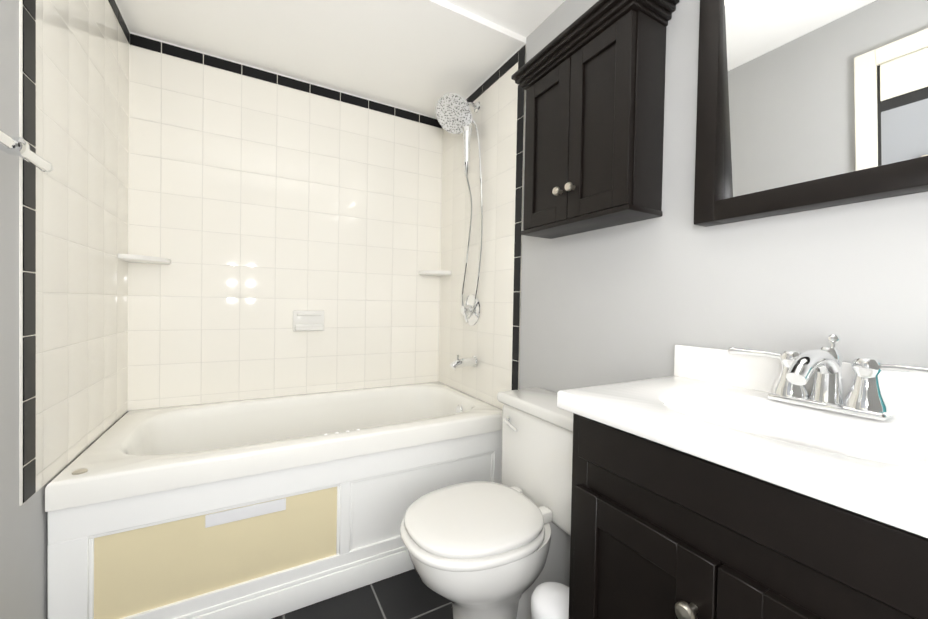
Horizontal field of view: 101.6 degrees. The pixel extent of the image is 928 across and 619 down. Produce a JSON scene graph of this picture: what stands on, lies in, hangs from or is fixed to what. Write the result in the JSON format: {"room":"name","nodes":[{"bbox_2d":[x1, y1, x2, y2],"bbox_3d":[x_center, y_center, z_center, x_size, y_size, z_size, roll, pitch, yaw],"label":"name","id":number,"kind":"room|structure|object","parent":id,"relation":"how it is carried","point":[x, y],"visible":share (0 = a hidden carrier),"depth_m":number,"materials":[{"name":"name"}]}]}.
{"room":"bathroom","nodes":[
{"label":"bathroom","id":0,"kind":"room"},
{"bbox_2d":[0,0,126,618],"bbox_3d":[-0.892,-0.074,0.493,0.120,2.245,2.840,1,1,-29],"label":"wall","id":1,"kind":"structure","parent":0,"point":[23,561],"depth_m":0.86,"materials":[{"name":"grey paint"}]},
{"bbox_2d":[0,130,53,171],"bbox_3d":[-0.836,-0.313,0.616,0.093,0.060,0.515,1,1,-29],"label":"towel rail","id":2,"kind":"object","parent":1,"relation":"attached to","point":[16,146],"visible":1,"depth_m":0.73,"materials":[{"name":"silver metal"}]},
{"bbox_2d":[19,0,128,505],"bbox_3d":[-1.252,-0.365,1.267,0.004,1.642,0.876,1,1,-29],"label":"wall tile","id":3,"kind":"structure","parent":1,"relation":"attached to","point":[82,112],"depth_m":1.18,"materials":[{"name":"white tile"}]},
{"bbox_2d":[116,0,564,117],"bbox_3d":[-0.155,-1.227,0.875,1.760,0.126,2.840,1,1,-29],"label":"ceiling","id":4,"kind":"structure","parent":0,"point":[420,56],"depth_m":1.64,"materials":[{"name":"white paint"}]},
{"bbox_2d":[272,569,452,618],"bbox_3d":[-0.199,1.104,0.913,1.760,0.100,2.840,1,1,-29],"label":"floor","id":5,"kind":"structure","parent":0,"point":[409,594],"depth_m":1.34,"materials":[{"name":"tile"}]},
{"bbox_2d":[45,382,502,618],"bbox_3d":[-0.638,0.742,1.703,1.509,0.583,0.764,1,1,-29],"label":"bathtub","id":6,"kind":"object","parent":5,"relation":"on","point":[266,508],"visible":0.94,"depth_m":1.30,"materials":[{"name":"white ceramic"}]},
{"bbox_2d":[400,387,572,618],"bbox_3d":[0.122,0.688,1.213,0.658,0.735,0.448,1,1,-29],"label":"toilet","id":7,"kind":"object","parent":5,"relation":"on","point":[484,550],"visible":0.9,"depth_m":1.14,"materials":[{"name":"white ceramic"}]},
{"bbox_2d":[531,582,568,618],"bbox_3d":[0.228,0.889,0.963,0.139,0.344,0.128,1,1,-29],"label":"trash can","id":8,"kind":"object","parent":5,"relation":"on","point":[549,600],"visible":0.85,"depth_m":0.94,"materials":[{"name":"white plastic"}]},
{"bbox_2d":[557,334,927,618],"bbox_3d":[0.548,0.551,0.666,0.464,1.041,0.649,1,1,-29],"label":"bathroom vanity","id":9,"kind":"object","parent":5,"relation":"on","point":[732,482],"visible":1,"depth_m":0.62,"materials":[{"name":"brown wood"}]},
{"bbox_2d":[440,0,927,409],"bbox_3d":[0.538,-0.061,1.295,0.120,2.245,2.840,1,1,-29],"label":"wall","id":10,"kind":"structure","parent":0,"point":[633,301],"depth_m":1.03,"materials":[{"name":"grey paint"}]},
{"bbox_2d":[439,54,525,409],"bbox_3d":[0.057,-0.353,2.033,0.004,1.642,0.821,1,1,-29],"label":"wall tile","id":11,"kind":"structure","parent":10,"relation":"attached to","point":[486,339],"depth_m":1.94,"materials":[{"name":"white tile"}]},
{"bbox_2d":[436,92,482,369],"bbox_3d":[-0.034,-0.397,1.964,0.224,1.418,0.218,1,1,-29],"label":"shower","id":12,"kind":"object","parent":11,"relation":"attached to","point":[454,115],"visible":1,"depth_m":1.95,"materials":[{"name":"silver metal"}]},
{"bbox_2d":[511,0,679,238],"bbox_3d":[0.387,-0.581,1.256,0.187,0.608,0.541,1,1,-29],"label":"upper cabinet","id":13,"kind":"object","parent":10,"relation":"attached to","point":[591,81],"visible":1,"depth_m":1.13,"materials":[{"name":"brown wood"}]},
{"bbox_2d":[694,0,927,226],"bbox_3d":[0.748,-0.598,0.746,0.058,0.775,0.530,1,1,-29],"label":"mirror","id":14,"kind":"object","parent":10,"relation":"attached to","point":[804,105],"visible":1,"depth_m":0.79,"materials":[{"name":"brown wood"}]},
{"bbox_3d":[-0.842,-0.099,2.080,1.520,2.245,0.120,1,1,-29],"label":"wall","id":15,"kind":"structure","parent":0,"visible":0},
{"bbox_2d":[20,0,139,503],"bbox_3d":[-1.239,-0.369,1.271,0.030,1.643,0.870,1,1,-29],"label":"trim","id":16,"kind":"structure","parent":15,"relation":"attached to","point":[28,250],"depth_m":0.91,"materials":[{"name":"black tile"}]},
{"bbox_2d":[118,253,170,264],"bbox_3d":[-1.364,-0.215,1.624,0.150,0.024,0.150,1,1,-29],"label":"corner shelf","id":17,"kind":"object","parent":15,"relation":"attached to","point":[130,258],"visible":1,"depth_m":1.59,"materials":[{"name":"white ceramic"}]},
{"bbox_2d":[128,45,442,410],"bbox_3d":[-0.806,-0.369,2.022,1.520,1.642,0.004,1,1,-29],"label":"wall tile","id":18,"kind":"structure","parent":15,"relation":"attached to","point":[260,212],"depth_m":1.92,"materials":[{"name":"white tile"}]},
{"bbox_2d":[140,35,439,127],"bbox_3d":[-0.790,-1.167,2.006,1.520,0.054,0.010,1,1,-29],"label":"trim","id":19,"kind":"structure","parent":15,"relation":"attached to","point":[148,43],"depth_m":1.91,"materials":[{"name":"black tile"}]},
{"bbox_2d":[293,310,323,330],"bbox_3d":[-0.816,0.061,1.996,0.156,0.110,0.050,1,1,-29],"label":"soap dish","id":20,"kind":"object","parent":15,"relation":"attached to","point":[308,320],"visible":1,"depth_m":1.99,"materials":[{"name":"white ceramic"}]},
{"bbox_2d":[418,270,450,275],"bbox_3d":[-0.177,-0.221,2.289,0.150,0.024,0.150,1,1,-29],"label":"corner shelf","id":21,"kind":"object","parent":15,"relation":"attached to","point":[435,273],"visible":1,"depth_m":2.25,"materials":[{"name":"white ceramic"}]},
{"bbox_2d":[440,43,525,389],"bbox_3d":[0.052,-0.219,2.031,0.013,1.919,0.815,1,1,-29],"label":"trim","id":22,"kind":"structure","parent":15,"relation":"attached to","point":[518,57],"depth_m":1.70,"materials":[{"name":"black tile"}]}
]}

